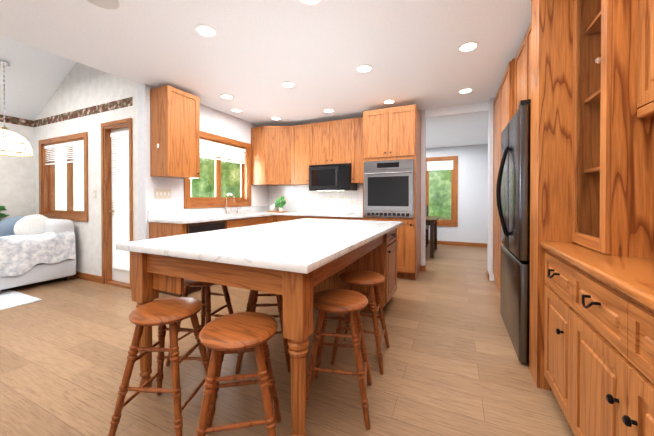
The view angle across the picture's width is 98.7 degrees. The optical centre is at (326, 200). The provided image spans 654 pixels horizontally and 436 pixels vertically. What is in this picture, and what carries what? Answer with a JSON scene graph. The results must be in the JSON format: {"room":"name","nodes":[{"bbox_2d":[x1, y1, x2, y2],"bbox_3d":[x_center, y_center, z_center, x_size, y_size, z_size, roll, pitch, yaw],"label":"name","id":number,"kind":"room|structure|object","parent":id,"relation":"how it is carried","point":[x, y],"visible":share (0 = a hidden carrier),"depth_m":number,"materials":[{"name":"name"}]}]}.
{"room":"kitchen","nodes":[
{"label":"kitchen","id":0,"kind":"room"},
{"bbox_2d":[0,122,34,221],"bbox_3d":[-6.017,-0.894,2.416,0.150,4.100,5.370,0,1,25],"label":"wall","id":1,"kind":"structure","parent":0,"point":[17,194],"depth_m":4.52,"materials":[{"name":"paint"}]},
{"bbox_2d":[0,115,32,126],"bbox_3d":[-5.978,-1.259,2.312,0.004,0.110,5.220,0,1,25],"label":"trim","id":2,"kind":"structure","parent":1,"relation":"attached to","point":[8,119],"depth_m":4.50,"materials":[{"name":"multicoloured paper"}]},
{"bbox_2d":[0,35,76,120],"bbox_3d":[-4.732,-2.065,1.742,3.040,1.669,5.230,0,1,25],"label":"ceiling","id":3,"kind":"structure","parent":0,"point":[35,77],"depth_m":4.06,"materials":[{"name":"paint"}]},
{"bbox_2d":[0,61,32,156],"bbox_3d":[-4.288,-1.223,3.728,0.524,1.199,0.524,0,1,25],"label":"pendant lamp","id":4,"kind":"object","parent":3,"relation":"hanging from","point":[13,143],"visible":1,"depth_m":3.71,"materials":[{"name":"white glass"}]},
{"bbox_2d":[34,62,137,283],"bbox_3d":[-3.681,-0.909,4.218,2.900,4.100,0.150,0,1,25],"label":"wall","id":5,"kind":"structure","parent":0,"point":[82,86],"depth_m":3.99,"materials":[{"name":"paint"}]},
{"bbox_2d":[39,132,88,221],"bbox_3d":[-4.035,-0.340,4.373,1.410,1.280,0.170,0,1,25],"label":"living room window","id":6,"kind":"structure","parent":5,"relation":"in","point":[47,163],"depth_m":4.39,"materials":[{"name":"brown wood"}]},
{"bbox_2d":[33,97,132,126],"bbox_3d":[-3.677,-1.274,4.128,2.620,0.110,0.004,0,1,25],"label":"trim","id":7,"kind":"structure","parent":5,"relation":"attached to","point":[114,105],"depth_m":4.02,"materials":[{"name":"multicoloured paper"}]},
{"bbox_2d":[73,271,101,282],"bbox_3d":[-3.988,1.095,4.284,1.940,0.090,0.014,0,1,25],"label":"baseboard","id":8,"kind":"structure","parent":5,"relation":"attached to","point":[89,277],"depth_m":4.01,"materials":[{"name":"brown wood"}]},
{"bbox_2d":[93,190,96,198],"bbox_3d":[-3.269,-0.087,3.946,0.080,0.120,0.009,0,1,25],"label":"light switch","id":9,"kind":"object","parent":5,"relation":"attached to","point":[94,194],"visible":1,"depth_m":3.94,"materials":[{"name":"beige plastic"}]},
{"bbox_2d":[101,118,132,289],"bbox_3d":[-2.764,0.044,3.795,0.665,2.200,0.170,0,1,25],"label":"glass door","id":10,"kind":"structure","parent":5,"relation":"in","point":[116,267],"depth_m":3.83,"materials":[{"name":"brown wood"}]},
{"bbox_2d":[137,83,260,239],"bbox_3d":[-1.776,-0.913,4.716,0.150,4.100,2.640,0,1,25],"label":"wall","id":11,"kind":"structure","parent":0,"point":[216,122],"depth_m":3.62,"materials":[{"name":"paint"}]},
{"bbox_2d":[154,189,170,198],"bbox_3d":[-2.161,-0.088,3.686,0.009,0.121,0.222,0,1,25],"label":"light switch","id":12,"kind":"object","parent":11,"relation":"attached to","point":[162,193],"visible":1,"depth_m":3.68,"materials":[{"name":"beige plastic"}]},
{"bbox_2d":[150,85,199,178],"bbox_3d":[-1.971,-0.855,3.675,0.355,1.100,0.476,0,1,25],"label":"upper cabinet","id":13,"kind":"object","parent":11,"relation":"attached to","point":[174,132],"visible":1,"depth_m":3.52,"materials":[{"name":"brown wood"}]},
{"bbox_2d":[184,131,250,208],"bbox_3d":[-1.794,-0.473,4.656,0.170,1.160,1.430,0,1,25],"label":"window","id":14,"kind":"structure","parent":11,"relation":"in","point":[217,143],"depth_m":4.67,"materials":[{"name":"brown wood"}]},
{"bbox_2d":[0,0,530,125],"bbox_3d":[-0.693,-1.486,1.345,4.820,0.100,7.860,0,1,25],"label":"ceiling","id":15,"kind":"structure","parent":0,"point":[252,56],"depth_m":2.65,"materials":[{"name":"paint"}]},
{"bbox_2d":[87,0,118,8],"bbox_3d":[-1.615,-1.437,1.998,0.220,0.008,0.220,0,1,25],"label":"ceiling speaker","id":16,"kind":"object","parent":15,"relation":"attached to","point":[109,4],"visible":1,"depth_m":2.04,"materials":[{"name":"grey"}]},
{"bbox_2d":[194,24,217,37],"bbox_3d":[-1.029,-1.442,2.390,0.190,0.004,0.190,0,1,25],"label":"recessed light","id":17,"kind":"object","parent":15,"relation":"in","point":[204,30],"visible":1,"depth_m":2.39,"materials":[{"name":"white"}]},
{"bbox_2d":[220,94,233,98],"bbox_3d":[-1.400,-1.454,3.934,0.190,0.004,0.190,0,1,25],"label":"recessed light","id":18,"kind":"object","parent":15,"relation":"in","point":[225,96],"visible":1,"depth_m":3.92,"materials":[{"name":"white"}]},
{"bbox_2d":[231,108,242,111],"bbox_3d":[-1.462,-1.459,4.545,0.190,0.004,0.190,0,1,25],"label":"recessed light","id":19,"kind":"object","parent":15,"relation":"in","point":[236,110],"visible":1,"depth_m":4.54,"materials":[{"name":"white"}]},
{"bbox_2d":[281,81,295,87],"bbox_3d":[-0.482,-1.451,3.514,0.190,0.004,0.190,0,1,25],"label":"recessed light","id":20,"kind":"object","parent":15,"relation":"in","point":[287,84],"visible":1,"depth_m":3.51,"materials":[{"name":"white"}]},
{"bbox_2d":[299,0,322,5],"bbox_3d":[-0.115,-1.438,1.984,0.190,0.004,0.190,0,1,25],"label":"recessed light","id":21,"kind":"object","parent":15,"relation":"in","point":[311,2],"visible":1,"depth_m":2.04,"materials":[{"name":"white"}]},
{"bbox_2d":[323,109,334,112],"bbox_3d":[0.028,-1.460,4.557,0.190,0.004,0.190,0,1,25],"label":"recessed light","id":22,"kind":"object","parent":15,"relation":"in","point":[328,110],"visible":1,"depth_m":4.54,"materials":[{"name":"white"}]},
{"bbox_2d":[356,65,372,72],"bbox_3d":[0.410,-1.448,3.085,0.190,0.004,0.190,0,1,25],"label":"recessed light","id":23,"kind":"object","parent":15,"relation":"in","point":[364,68],"visible":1,"depth_m":3.07,"materials":[{"name":"white"}]},
{"bbox_2d":[383,99,395,103],"bbox_3d":[0.915,-1.456,4.140,0.190,0.004,0.190,0,1,25],"label":"recessed light","id":24,"kind":"object","parent":15,"relation":"in","point":[390,101],"visible":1,"depth_m":4.12,"materials":[{"name":"white"}]},
{"bbox_2d":[458,88,472,93],"bbox_3d":[1.834,-1.453,3.720,0.190,0.004,0.190,0,1,25],"label":"recessed light","id":25,"kind":"object","parent":15,"relation":"in","point":[465,90],"visible":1,"depth_m":3.70,"materials":[{"name":"white"}]},
{"bbox_2d":[457,41,479,52],"bbox_3d":[1.330,-1.444,2.642,0.190,0.004,0.190,0,1,25],"label":"recessed light","id":26,"kind":"object","parent":15,"relation":"in","point":[467,47],"visible":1,"depth_m":2.64,"materials":[{"name":"white"}]},
{"bbox_2d":[0,244,574,435],"bbox_3d":[-1.421,1.179,3.262,8.120,0.060,11.300,0,1,25],"label":"floor","id":27,"kind":"structure","parent":0,"point":[453,365],"depth_m":1.90,"materials":[{"name":"brown wood"}]},
{"bbox_2d":[0,289,41,309],"bbox_3d":[-4.647,1.148,2.565,1.930,0.012,2.350,0,1,25],"label":"rug","id":28,"kind":"object","parent":27,"relation":"on","point":[9,298],"visible":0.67,"depth_m":3.23,"materials":[{"name":"white fabric"}]},
{"bbox_2d":[0,214,75,293],"bbox_3d":[-4.245,0.661,3.857,1.085,0.940,0.899,0,1,25],"label":"sofa","id":29,"kind":"object","parent":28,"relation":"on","point":[37,248],"visible":1,"depth_m":3.74,"materials":[{"name":"white fabric"}]},
{"bbox_2d":[0,230,75,275],"bbox_3d":[-4.070,0.696,3.755,0.682,0.587,0.859,0,1,25],"label":"throw","id":30,"kind":"object","parent":29,"relation":"on","point":[22,252],"depth_m":3.70,"materials":[{"name":"fabric"}]},
{"bbox_2d":[108,297,217,435],"bbox_3d":[-0.845,0.862,1.489,0.375,0.606,0.375,0,0,5],"label":"stool","id":31,"kind":"object","parent":27,"relation":"on","point":[164,312],"visible":0.9,"depth_m":1.38,"materials":[{"name":"brown wood"}]},
{"bbox_2d":[166,279,232,366],"bbox_3d":[-0.901,0.857,2.087,0.375,0.606,0.375,0,0,16],"label":"stool","id":32,"kind":"object","parent":27,"relation":"on","point":[206,294],"visible":0.54,"depth_m":2.01,"materials":[{"name":"brown wood"}]},
{"bbox_2d":[148,206,294,296],"bbox_3d":[-1.432,0.631,4.517,0.645,1.015,2.492,0,1,25],"label":"base cabinet","id":33,"kind":"object","parent":27,"relation":"on","point":[164,223],"visible":0.33,"depth_m":3.77,"materials":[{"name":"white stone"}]},
{"bbox_2d":[224,193,234,213],"bbox_3d":[-1.571,0.052,4.612,0.216,0.340,0.119,0,1,25],"label":"faucet","id":34,"kind":"object","parent":33,"relation":"on","point":[226,210],"visible":1,"depth_m":4.61,"materials":[{"name":"silver metal"}]},
{"bbox_2d":[195,312,280,435],"bbox_3d":[-0.394,0.864,1.272,0.375,0.606,0.375,0,0,-11],"label":"stool","id":35,"kind":"object","parent":27,"relation":"on","point":[239,332],"visible":1,"depth_m":1.18,"materials":[{"name":"brown wood"}]},
{"bbox_2d":[124,230,396,435],"bbox_3d":[-0.181,0.724,2.509,1.238,0.861,2.312,0,1,25],"label":"kitchen island","id":36,"kind":"object","parent":27,"relation":"on","point":[151,273],"depth_m":1.52,"materials":[{"name":"wood"}]},
{"bbox_2d":[116,218,403,273],"bbox_3d":[-0.191,0.274,2.516,1.330,0.038,2.380,0,1,25],"label":"island countertop","id":37,"kind":"structure","parent":36,"relation":"on","point":[298,246],"depth_m":1.71,"materials":[{"name":"white stone"}]},
{"bbox_2d":[235,290,290,373],"bbox_3d":[-0.439,0.858,2.063,0.375,0.606,0.375,0,0,-4],"label":"stool","id":38,"kind":"object","parent":27,"relation":"on","point":[252,305],"visible":0.29,"depth_m":1.94,"materials":[{"name":"brown wood"}]},
{"bbox_2d":[276,216,306,221],"bbox_3d":[-0.516,0.696,5.130,0.605,0.874,0.617,0,1,25],"label":"base cabinet","id":39,"kind":"object","parent":27,"relation":"on","point":[278,218],"depth_m":4.87,"materials":[{"name":"brown wood"}]},
{"bbox_2d":[276,212,362,215],"bbox_3d":[-0.041,0.238,4.895,1.571,0.035,0.642,0,1,25],"label":"countertop","id":40,"kind":"structure","parent":39,"relation":"on","point":[284,213],"depth_m":4.74,"materials":[{"name":"white stone"}]},
{"bbox_2d":[266,196,286,211],"bbox_3d":[-0.942,0.064,5.297,0.371,0.305,0.223,0,1,25],"label":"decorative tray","id":41,"kind":"object","parent":40,"relation":"on","point":[278,204],"visible":1,"depth_m":5.24,"materials":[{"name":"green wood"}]},
{"bbox_2d":[307,216,326,218],"bbox_3d":[-0.124,0.697,4.951,0.522,0.874,0.617,0,1,25],"label":"base cabinet","id":42,"kind":"object","parent":27,"relation":"on","point":[314,217],"depth_m":4.63,"materials":[{"name":"brown wood"}]},
{"bbox_2d":[306,289,371,429],"bbox_3d":[0.068,0.861,1.633,0.374,0.606,0.374,0,0,10],"label":"stool","id":43,"kind":"object","parent":27,"relation":"on","point":[352,303],"visible":0.98,"depth_m":1.53,"materials":[{"name":"brown wood"}]},
{"bbox_2d":[327,216,350,219],"bbox_3d":[0.248,0.699,4.780,0.524,0.874,0.617,0,1,25],"label":"base cabinet","id":44,"kind":"object","parent":27,"relation":"on","point":[328,217],"depth_m":4.45,"materials":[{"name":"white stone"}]},
{"bbox_2d":[351,216,362,219],"bbox_3d":[0.522,0.700,4.655,0.344,0.874,0.617,0,1,25],"label":"base cabinet","id":45,"kind":"object","parent":27,"relation":"on","point":[352,217],"depth_m":4.33,"materials":[{"name":"white stone"}]},
{"bbox_2d":[330,270,389,374],"bbox_3d":[0.258,0.857,2.096,0.375,0.606,0.375,0,0,19],"label":"stool","id":46,"kind":"object","parent":27,"relation":"on","point":[353,278],"visible":0.77,"depth_m":2.00,"materials":[{"name":"brown wood"}]},
{"bbox_2d":[363,104,420,281],"bbox_3d":[1.013,-0.110,4.366,0.779,2.500,0.723,0,1,25],"label":"tall cabinet","id":47,"kind":"object","parent":27,"relation":"on","point":[392,164],"visible":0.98,"depth_m":4.07,"materials":[{"name":"brown wood"}]},
{"bbox_2d":[425,205,428,247],"bbox_3d":[2.257,0.618,6.997,0.480,1.000,0.480,0,1,25],"label":"dining chair","id":48,"kind":"object","parent":27,"relation":"on","point":[427,226],"visible":0.31,"depth_m":7.09,"materials":[{"name":"brown wood"}]},
{"bbox_2d":[426,216,439,257],"bbox_3d":[1.874,0.743,6.183,1.080,0.764,1.441,0,1,25],"label":"dining table","id":49,"kind":"object","parent":27,"relation":"on","point":[431,221],"visible":0.38,"depth_m":5.51,"materials":[{"name":"brown wood"}]},
{"bbox_2d":[496,99,530,363],"bbox_3d":[1.809,0.226,2.261,0.760,1.862,0.910,0,1,25],"label":"fridge","id":50,"kind":"object","parent":27,"relation":"on","point":[513,192],"visible":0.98,"depth_m":2.07,"materials":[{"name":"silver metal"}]},
{"bbox_2d":[493,0,653,435],"bbox_3d":[1.403,-0.109,1.188,0.662,2.550,5.896,0,1,25],"label":"built-in cabinet","id":51,"kind":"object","parent":27,"relation":"on","point":[579,74],"depth_m":1.30,"materials":[{"name":"brown wood"}]},
{"bbox_3d":[-4.929,0.826,4.170,0.320,0.630,0.320,0,1,25],"label":"plant stand","id":52,"kind":"object","parent":27,"relation":"on","visible":0},
{"bbox_2d":[0,206,9,220],"bbox_3d":[-4.937,0.293,4.167,0.326,0.432,0.307,0,1,25],"label":"fern plant","id":53,"kind":"object","parent":52,"relation":"on","point":[2,215],"visible":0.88,"depth_m":4.21,"materials":[{"name":"green plant"}]},
{"bbox_2d":[268,98,494,280],"bbox_3d":[0.865,-0.164,4.823,4.870,2.600,0.260,0,1,25],"label":"wall","id":54,"kind":"structure","parent":0,"point":[464,109],"depth_m":4.28,"materials":[{"name":"paint"}]},
{"bbox_2d":[251,126,294,184],"bbox_3d":[-0.949,-0.833,5.349,0.824,1.070,0.554,0,1,25],"label":"upper cabinet","id":55,"kind":"object","parent":54,"relation":"attached to","point":[284,155],"depth_m":5.14,"materials":[{"name":"brown wood"}]},
{"bbox_2d":[295,124,310,184],"bbox_3d":[-0.411,-0.832,5.205,0.486,1.070,0.369,0,1,25],"label":"upper cabinet","id":56,"kind":"object","parent":54,"relation":"attached to","point":[302,132],"depth_m":5.05,"materials":[{"name":"brown wood"}]},
{"bbox_2d":[311,119,350,164],"bbox_3d":[0.118,-0.995,4.974,0.780,0.740,0.347,0,1,25],"label":"upper cabinet","id":57,"kind":"object","parent":54,"relation":"attached to","point":[330,140],"depth_m":4.80,"materials":[{"name":"brown wood"}]},
{"bbox_2d":[309,163,356,190],"bbox_3d":[0.096,-0.396,4.930,0.770,0.448,0.437,0,1,25],"label":"microwave","id":58,"kind":"object","parent":57,"relation":"attached to","point":[331,177],"visible":1,"depth_m":4.76,"materials":[{"name":"black plastic"}]},
{"bbox_2d":[351,117,362,183],"bbox_3d":[0.578,-0.829,4.765,0.345,1.070,0.347,0,1,25],"label":"upper cabinet","id":59,"kind":"object","parent":54,"relation":"attached to","point":[356,123],"depth_m":4.62,"materials":[{"name":"brown wood"}]},
{"bbox_2d":[426,144,487,242],"bbox_3d":[2.434,-0.185,7.437,4.190,2.600,0.120,0,1,25],"label":"wall","id":60,"kind":"structure","parent":0,"point":[472,227],"depth_m":6.87,"materials":[{"name":"paint"}]},
{"bbox_2d":[426,156,457,226],"bbox_3d":[2.898,-0.234,7.213,0.840,1.760,0.140,0,1,25],"label":"dining room window","id":61,"kind":"structure","parent":60,"relation":"in","point":[451,162],"depth_m":7.12,"materials":[{"name":"brown wood"}]},
{"bbox_2d":[429,240,486,246],"bbox_3d":[2.415,1.070,7.382,3.970,0.090,0.014,0,1,25],"label":"baseboard","id":62,"kind":"structure","parent":60,"relation":"attached to","point":[438,242],"depth_m":6.95,"materials":[{"name":"brown wood"}]},
{"bbox_2d":[426,113,487,147],"bbox_3d":[1.843,-1.395,6.136,4.190,0.100,2.960,0,1,25],"label":"ceiling","id":63,"kind":"structure","parent":0,"point":[464,130],"depth_m":5.44,"materials":[{"name":"paint"}]},
{"label":"outside","id":64,"kind":"structure","parent":0,"visible":0},
{"bbox_2d":[55,138,450,221],"bbox_3d":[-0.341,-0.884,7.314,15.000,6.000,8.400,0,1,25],"label":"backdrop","id":65,"kind":"structure","parent":64,"point":[199,184],"depth_m":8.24,"materials":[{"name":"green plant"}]}
]}

